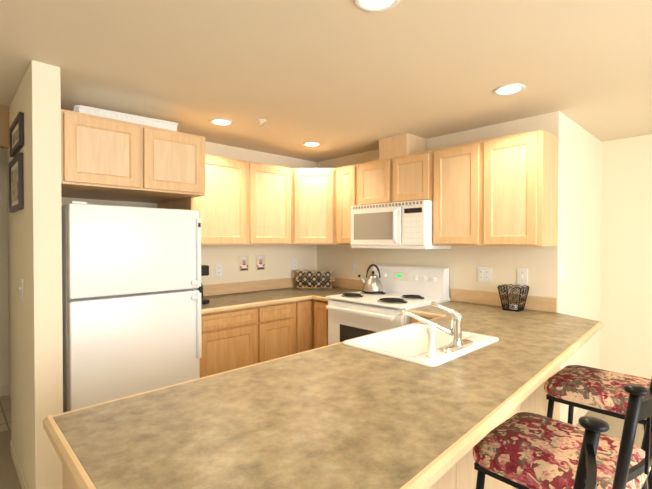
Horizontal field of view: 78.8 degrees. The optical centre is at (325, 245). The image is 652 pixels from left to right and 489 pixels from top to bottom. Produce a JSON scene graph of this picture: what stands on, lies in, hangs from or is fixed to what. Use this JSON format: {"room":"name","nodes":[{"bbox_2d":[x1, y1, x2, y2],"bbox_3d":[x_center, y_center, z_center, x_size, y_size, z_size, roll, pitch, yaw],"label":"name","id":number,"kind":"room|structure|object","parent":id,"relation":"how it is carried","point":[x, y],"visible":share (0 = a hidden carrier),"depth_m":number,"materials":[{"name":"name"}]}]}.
{"room":"kitchen","nodes":[
{"label":"kitchen","id":0,"kind":"room"},
{"bbox_2d":[0,148,8,386],"bbox_3d":[-4.221,0.230,2.424,3.600,2.296,0.100,-1,1,-44],"label":"wall","id":1,"kind":"structure","parent":0,"point":[4,345],"depth_m":3.60,"materials":[{"name":"beige paint"}]},
{"bbox_2d":[0,386,8,396],"bbox_3d":[-4.189,1.336,2.390,3.580,0.085,0.012,-1,1,-44],"label":"baseboard","id":2,"kind":"structure","parent":1,"relation":"attached to","point":[4,390],"depth_m":3.60,"materials":[{"name":"beige paint"}]},
{"bbox_2d":[7,148,10,396],"bbox_3d":[-2.447,0.220,3.220,0.100,2.296,1.210,-1,1,-44],"label":"wall","id":3,"kind":"structure","parent":0,"point":[8,271],"depth_m":3.57,"materials":[{"name":"beige paint"}]},
{"bbox_2d":[9,60,62,488],"bbox_3d":[-1.746,0.231,2.360,0.120,2.296,1.000,-1,1,-44],"label":"wall","id":4,"kind":"structure","parent":0,"point":[36,323],"depth_m":2.02,"materials":[{"name":"beige paint"}]},
{"bbox_2d":[9,112,23,156],"bbox_3d":[-1.787,-0.632,2.289,0.022,0.175,0.440,-1,1,-44],"label":"picture frame","id":5,"kind":"object","parent":4,"relation":"attached to","point":[16,134],"visible":0.98,"depth_m":2.24,"materials":[{"name":"brown wood"}]},
{"bbox_2d":[9,152,23,212],"bbox_3d":[-1.822,-0.359,2.329,0.022,0.305,0.460,-1,1,-44],"label":"picture frame","id":6,"kind":"object","parent":4,"relation":"attached to","point":[16,187],"visible":1,"depth_m":2.27,"materials":[{"name":"brown wood"}]},
{"bbox_2d":[10,440,28,488],"bbox_3d":[-1.722,1.337,2.340,0.132,0.085,0.942,-1,1,-44],"label":"baseboard","id":7,"kind":"structure","parent":4,"relation":"attached to","point":[19,470],"depth_m":2.37,"materials":[{"name":"beige paint"}]},
{"bbox_2d":[19,278,22,299],"bbox_3d":[-1.721,0.243,2.235,0.016,0.116,0.072,-1,1,-44],"label":"light switch","id":8,"kind":"object","parent":4,"relation":"attached to","point":[21,288],"visible":1,"depth_m":2.23,"materials":[{"name":"white plastic"}]},
{"bbox_2d":[0,105,316,284],"bbox_3d":[-2.343,0.230,2.432,6.320,2.296,0.130,-1,1,-44],"label":"wall","id":9,"kind":"structure","parent":0,"point":[278,261],"depth_m":3.84,"materials":[{"name":"beige paint"}]},
{"bbox_2d":[61,109,204,209],"bbox_3d":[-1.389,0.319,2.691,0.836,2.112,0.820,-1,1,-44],"label":"upper cabinet","id":10,"kind":"object","parent":9,"relation":"attached to","point":[103,158],"visible":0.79,"depth_m":2.37,"materials":[{"name":"brown wood"}]},
{"bbox_2d":[73,105,177,130],"bbox_3d":[-1.290,-0.789,2.537,0.558,0.105,0.398,-1,1,-39],"label":"wicker tray","id":11,"kind":"object","parent":10,"relation":"on","point":[151,122],"visible":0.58,"depth_m":2.38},
{"bbox_2d":[215,264,221,276],"bbox_3d":[-0.984,0.225,3.641,0.072,0.116,0.009,-1,1,-44],"label":"electrical outlet","id":12,"kind":"object","parent":9,"relation":"attached to","point":[218,270],"visible":1,"depth_m":3.63,"materials":[{"name":"white plastic"}]},
{"bbox_2d":[193,154,290,244],"bbox_3d":[-0.845,-0.378,3.548,1.140,0.740,0.325,-1,1,-44],"label":"upper cabinet","id":13,"kind":"object","parent":9,"relation":"attached to","point":[241,202],"visible":0.69,"depth_m":3.45,"materials":[{"name":"brown wood"}]},
{"bbox_2d":[239,256,248,271],"bbox_3d":[-0.792,0.171,3.824,0.110,0.150,0.010,-1,1,-44],"label":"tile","id":14,"kind":"structure","parent":9,"relation":"attached to","point":[243,263],"depth_m":3.82,"materials":[{"name":"beige ceramic"}]},
{"bbox_2d":[256,255,264,270],"bbox_3d":[-0.653,0.169,3.958,0.110,0.150,0.010,-1,1,-44],"label":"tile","id":15,"kind":"structure","parent":9,"relation":"attached to","point":[260,262],"depth_m":3.95,"materials":[{"name":"beige ceramic"}]},
{"bbox_2d":[292,259,296,269],"bbox_3d":[-0.337,0.205,4.262,0.072,0.116,0.009,-1,1,-44],"label":"electrical outlet","id":16,"kind":"object","parent":9,"relation":"attached to","point":[294,264],"visible":0.9,"depth_m":4.26,"materials":[{"name":"white plastic"}]},
{"bbox_2d":[291,168,335,244],"bbox_3d":[-0.114,-0.384,4.053,0.610,0.740,0.610,-1,1,-44],"label":"upper cabinet","id":17,"kind":"object","parent":9,"relation":"attached to","point":[313,206],"visible":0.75,"depth_m":3.82,"materials":[{"name":"brown wood"}]},
{"bbox_2d":[0,395,647,488],"bbox_3d":[0.077,1.429,0.737,7.640,0.060,8.510,-1,1,-44],"label":"floor","id":18,"kind":"structure","parent":0,"point":[9,478],"depth_m":2.88,"materials":[{"name":"carpet"}]},
{"bbox_2d":[62,201,201,412],"bbox_3d":[-1.373,0.561,2.686,0.755,1.628,0.774,-1,1,-44],"label":"refrigerator","id":19,"kind":"object","parent":18,"relation":"on","point":[131,303],"visible":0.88,"depth_m":2.37,"materials":[{"name":"white metal"}]},
{"bbox_2d":[200,305,259,377],"bbox_3d":[-0.960,0.926,3.249,0.538,0.884,0.618,-1,1,-44],"label":"base cabinet","id":20,"kind":"object","parent":18,"relation":"on","point":[247,323],"depth_m":3.04,"materials":[{"name":"brown wood"}]},
{"bbox_2d":[201,285,343,312],"bbox_3d":[-0.521,0.464,3.661,1.750,0.030,0.624,-1,1,-44],"label":"countertop","id":21,"kind":"structure","parent":20,"relation":"on","point":[258,296],"depth_m":3.52,"materials":[{"name":"beige laminate"}]},
{"bbox_2d":[195,265,208,303],"bbox_3d":[-1.052,0.304,3.139,0.180,0.300,0.241,-1,1,-44],"label":"coffee maker","id":22,"kind":"object","parent":21,"relation":"on","point":[204,270],"visible":0.15,"depth_m":3.10,"materials":[{"name":"black plastic"}]},
{"bbox_2d":[296,269,334,287],"bbox_3d":[-0.112,0.347,4.165,0.408,0.190,0.102,0,1,1],"label":"wine rack","id":23,"kind":"object","parent":21,"relation":"on","point":[314,278],"visible":1,"depth_m":4.12,"materials":[{"name":"brown wood"}]},
{"bbox_2d":[260,297,299,362],"bbox_3d":[-0.622,0.922,3.574,0.400,0.884,0.618,-1,1,-44],"label":"base cabinet","id":24,"kind":"object","parent":18,"relation":"on","point":[279,320],"depth_m":3.36,"materials":[{"name":"brown wood"}]},
{"bbox_2d":[300,297,311,351],"bbox_3d":[-0.413,0.919,3.774,0.178,0.884,0.618,-1,1,-44],"label":"base cabinet","id":25,"kind":"object","parent":18,"relation":"on","point":[305,302],"depth_m":3.57,"materials":[{"name":"brown wood"}]},
{"bbox_2d":[312,297,327,348],"bbox_3d":[0.187,0.920,3.747,0.618,0.884,0.294,-1,1,-44],"label":"base cabinet","id":26,"kind":"object","parent":18,"relation":"on","point":[319,311],"depth_m":3.56,"materials":[{"name":"brown wood"}]},
{"bbox_2d":[312,289,362,299],"bbox_3d":[0.195,0.463,3.730,0.623,0.030,0.268,-1,1,-44],"label":"countertop","id":27,"kind":"structure","parent":26,"relation":"on","point":[345,290],"depth_m":3.73,"materials":[{"name":"beige laminate"}]},
{"bbox_2d":[326,264,449,344],"bbox_3d":[0.497,0.776,3.305,0.745,1.183,0.766,-1,1,-44],"label":"range","id":28,"kind":"object","parent":18,"relation":"on","point":[355,314],"visible":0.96,"depth_m":3.25,"materials":[{"name":"white metal"}]},
{"bbox_2d":[358,264,382,291],"bbox_3d":[0.411,0.282,3.527,0.192,0.242,0.192,-1,1,-44],"label":"kettle","id":29,"kind":"object","parent":28,"relation":"on","point":[372,283],"visible":1,"depth_m":3.48,"materials":[{"name":"silver metal"}]},
{"bbox_2d":[411,312,450,367],"bbox_3d":[0.934,0.930,2.955,0.638,0.884,0.342,-1,1,-44],"label":"base cabinet","id":30,"kind":"object","parent":18,"relation":"on","point":[448,364],"depth_m":2.72,"materials":[{"name":"laminate"}]},
{"bbox_2d":[451,344,562,475],"bbox_3d":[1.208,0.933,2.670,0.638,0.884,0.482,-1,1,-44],"label":"base cabinet","id":31,"kind":"object","parent":18,"relation":"on","point":[529,370],"depth_m":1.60,"materials":[{"name":"laminate"}]},
{"bbox_2d":[51,304,602,488],"bbox_3d":[0.556,0.487,1.782,2.836,0.030,0.908,-1,1,-44],"label":"countertop","id":32,"kind":"structure","parent":31,"relation":"on","point":[338,415],"depth_m":1.09,"materials":[{"name":"beige laminate"}]},
{"bbox_2d":[343,323,498,366],"bbox_3d":[0.471,0.548,1.947,0.640,0.179,0.505,-1,1,-44],"label":"sink","id":33,"kind":"object","parent":32,"relation":"in","point":[409,342],"visible":0.52,"depth_m":2.07,"materials":[{"name":"white ceramic"}]},
{"bbox_2d":[425,325,436,357],"bbox_3d":[0.439,0.397,1.654,0.048,0.130,0.047,-1,1,-44],"label":"sprayer","id":34,"kind":"object","parent":33,"relation":"on","point":[431,333],"visible":1,"depth_m":1.64,"materials":[{"name":"white plastic"}]},
{"bbox_2d":[398,301,472,352],"bbox_3d":[0.513,0.355,1.831,0.327,0.210,0.213,-1,1,-44],"label":"faucet","id":35,"kind":"object","parent":32,"relation":"on","point":[457,342],"visible":1,"depth_m":1.79,"materials":[{"name":"silver metal"}]},
{"bbox_2d":[497,284,529,311],"bbox_3d":[1.336,0.370,2.827,0.163,0.176,0.162,-1,1,-44],"label":"wire basket","id":36,"kind":"object","parent":32,"relation":"on","point":[515,307],"visible":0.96,"depth_m":2.81,"materials":[{"name":"black metal"}]},
{"bbox_2d":[407,300,482,315],"bbox_3d":[0.931,0.472,2.963,0.623,0.030,0.317,-1,1,-44],"label":"countertop","id":37,"kind":"structure","parent":31,"relation":"on","point":[458,305],"depth_m":2.90,"materials":[{"name":"beige laminate"}]},
{"bbox_2d":[473,384,651,488],"bbox_3d":[0.850,0.883,1.411,0.532,1.017,0.558,-1,1,-44],"label":"bar stool","id":38,"kind":"object","parent":18,"relation":"on","point":[523,450],"visible":0.98,"depth_m":1.33,"materials":[{"name":"fabric"}]},
{"bbox_2d":[544,365,651,488],"bbox_3d":[1.468,0.875,2.054,0.518,1.017,0.549,-1,1,-44],"label":"bar stool","id":39,"kind":"object","parent":18,"relation":"on","point":[601,391],"visible":0.6,"depth_m":1.99,"materials":[{"name":"fabric"}]},
{"bbox_2d":[0,0,651,161],"bbox_3d":[0.077,-0.927,0.708,7.640,0.060,8.510,-1,1,-44],"label":"ceiling","id":40,"kind":"structure","parent":0,"point":[338,78],"depth_m":2.00,"materials":[{"name":"beige paint"}]},
{"bbox_2d":[209,118,232,125],"bbox_3d":[-0.779,-0.921,2.956,0.176,0.006,0.176,-1,1,-44],"label":"recessed light","id":41,"kind":"object","parent":40,"relation":"in","point":[221,122],"visible":0.98,"depth_m":2.95,"materials":[{"name":"white plastic"}]},
{"bbox_2d":[257,119,265,125],"bbox_3d":[-0.472,-0.905,2.918,0.070,0.038,0.069,-1,1,-44],"label":"sprinkler","id":42,"kind":"object","parent":40,"relation":"attached to","point":[261,121],"visible":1,"depth_m":2.91,"materials":[{"name":"white plastic"}]},
{"bbox_2d":[302,142,320,146],"bbox_3d":[-0.129,-0.929,3.636,0.176,0.006,0.176,-1,1,-44],"label":"recessed light","id":43,"kind":"object","parent":40,"relation":"in","point":[312,144],"visible":1,"depth_m":3.64,"materials":[{"name":"white plastic"}]},
{"bbox_2d":[353,0,400,11],"bbox_3d":[0.188,-0.902,1.445,0.176,0.006,0.176,-1,1,-44],"label":"recessed light","id":44,"kind":"object","parent":40,"relation":"in","point":[374,5],"visible":1,"depth_m":1.49,"materials":[{"name":"white plastic"}]},
{"bbox_2d":[493,84,525,95],"bbox_3d":[1.071,-0.913,2.322,0.176,0.006,0.176,-1,1,-44],"label":"recessed light","id":45,"kind":"object","parent":40,"relation":"in","point":[508,89],"visible":0.98,"depth_m":2.32,"materials":[{"name":"white plastic"}]},
{"bbox_2d":[317,111,563,420],"bbox_3d":[0.787,0.215,3.650,0.120,2.296,2.450,-1,1,-44],"label":"wall","id":46,"kind":"structure","parent":0,"point":[504,263],"depth_m":3.11,"materials":[{"name":"beige paint"}]},
{"bbox_2d":[336,164,357,244],"bbox_3d":[0.299,-0.381,3.829,0.325,0.740,0.281,-1,1,-44],"label":"upper cabinet","id":47,"kind":"object","parent":46,"relation":"attached to","point":[346,188],"visible":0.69,"depth_m":3.73,"materials":[{"name":"brown wood"}]},
{"bbox_2d":[353,261,357,271],"bbox_3d":[0.298,0.212,4.060,0.016,0.116,0.072,-1,1,-44],"label":"light switch","id":48,"kind":"object","parent":46,"relation":"attached to","point":[355,266],"visible":1,"depth_m":4.06,"materials":[{"name":"white plastic"}]},
{"bbox_2d":[358,133,432,205],"bbox_3d":[0.662,-0.643,3.447,0.325,0.572,0.765,-1,1,-44],"label":"upper cabinet","id":49,"kind":"object","parent":46,"relation":"attached to","point":[400,169],"visible":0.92,"depth_m":3.31,"materials":[{"name":"brown wood"}]},
{"bbox_2d":[350,200,450,248],"bbox_3d":[0.610,-0.167,3.403,0.446,0.376,0.765,-1,1,-44],"label":"microwave","id":50,"kind":"object","parent":46,"relation":"attached to","point":[403,225],"visible":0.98,"depth_m":3.21,"materials":[{"name":"white plastic"}]},
{"bbox_2d":[477,267,491,282],"bbox_3d":[1.234,0.226,3.091,0.009,0.116,0.118,-1,1,-44],"label":"electrical outlet","id":51,"kind":"object","parent":46,"relation":"attached to","point":[484,274],"visible":1,"depth_m":3.09,"materials":[{"name":"white plastic"}]},
{"bbox_2d":[433,130,557,246],"bbox_3d":[1.201,-0.370,2.890,0.325,0.740,0.786,-1,1,-44],"label":"upper cabinet","id":52,"kind":"object","parent":46,"relation":"attached to","point":[501,191],"visible":1,"depth_m":2.70,"materials":[{"name":"brown wood"}]},
{"bbox_2d":[517,268,527,284],"bbox_3d":[1.427,0.224,2.885,0.016,0.116,0.072,-1,1,-44],"label":"light switch","id":53,"kind":"object","parent":46,"relation":"attached to","point":[522,276],"visible":1,"depth_m":2.88,"materials":[{"name":"white plastic"}]},
{"bbox_2d":[562,115,601,422],"bbox_3d":[2.077,0.220,3.274,1.220,2.296,0.120,-1,1,-44],"label":"wall","id":54,"kind":"structure","parent":0,"point":[582,221],"depth_m":3.14,"materials":[{"name":"beige paint"}]},
{"bbox_2d":[560,264,563,280],"bbox_3d":[1.652,0.184,2.771,0.072,0.116,0.016,-1,1,-44],"label":"light switch","id":55,"kind":"object","parent":54,"relation":"attached to","point":[561,271],"visible":1,"depth_m":2.76,"materials":[{"name":"white plastic"}]},
{"bbox_2d":[566,408,588,425],"bbox_3d":[2.033,1.327,3.153,1.170,0.085,0.015,-1,1,-44],"label":"baseboard","id":56,"kind":"structure","parent":54,"relation":"attached to","point":[579,413],"depth_m":3.03,"materials":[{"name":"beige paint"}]},
{"bbox_2d":[600,134,651,378],"bbox_3d":[4.091,0.236,1.972,0.120,2.296,4.550,-1,1,-44],"label":"wall","id":57,"kind":"structure","parent":0,"point":[626,269],"depth_m":3.43,"materials":[{"name":"beige paint"}]}
]}

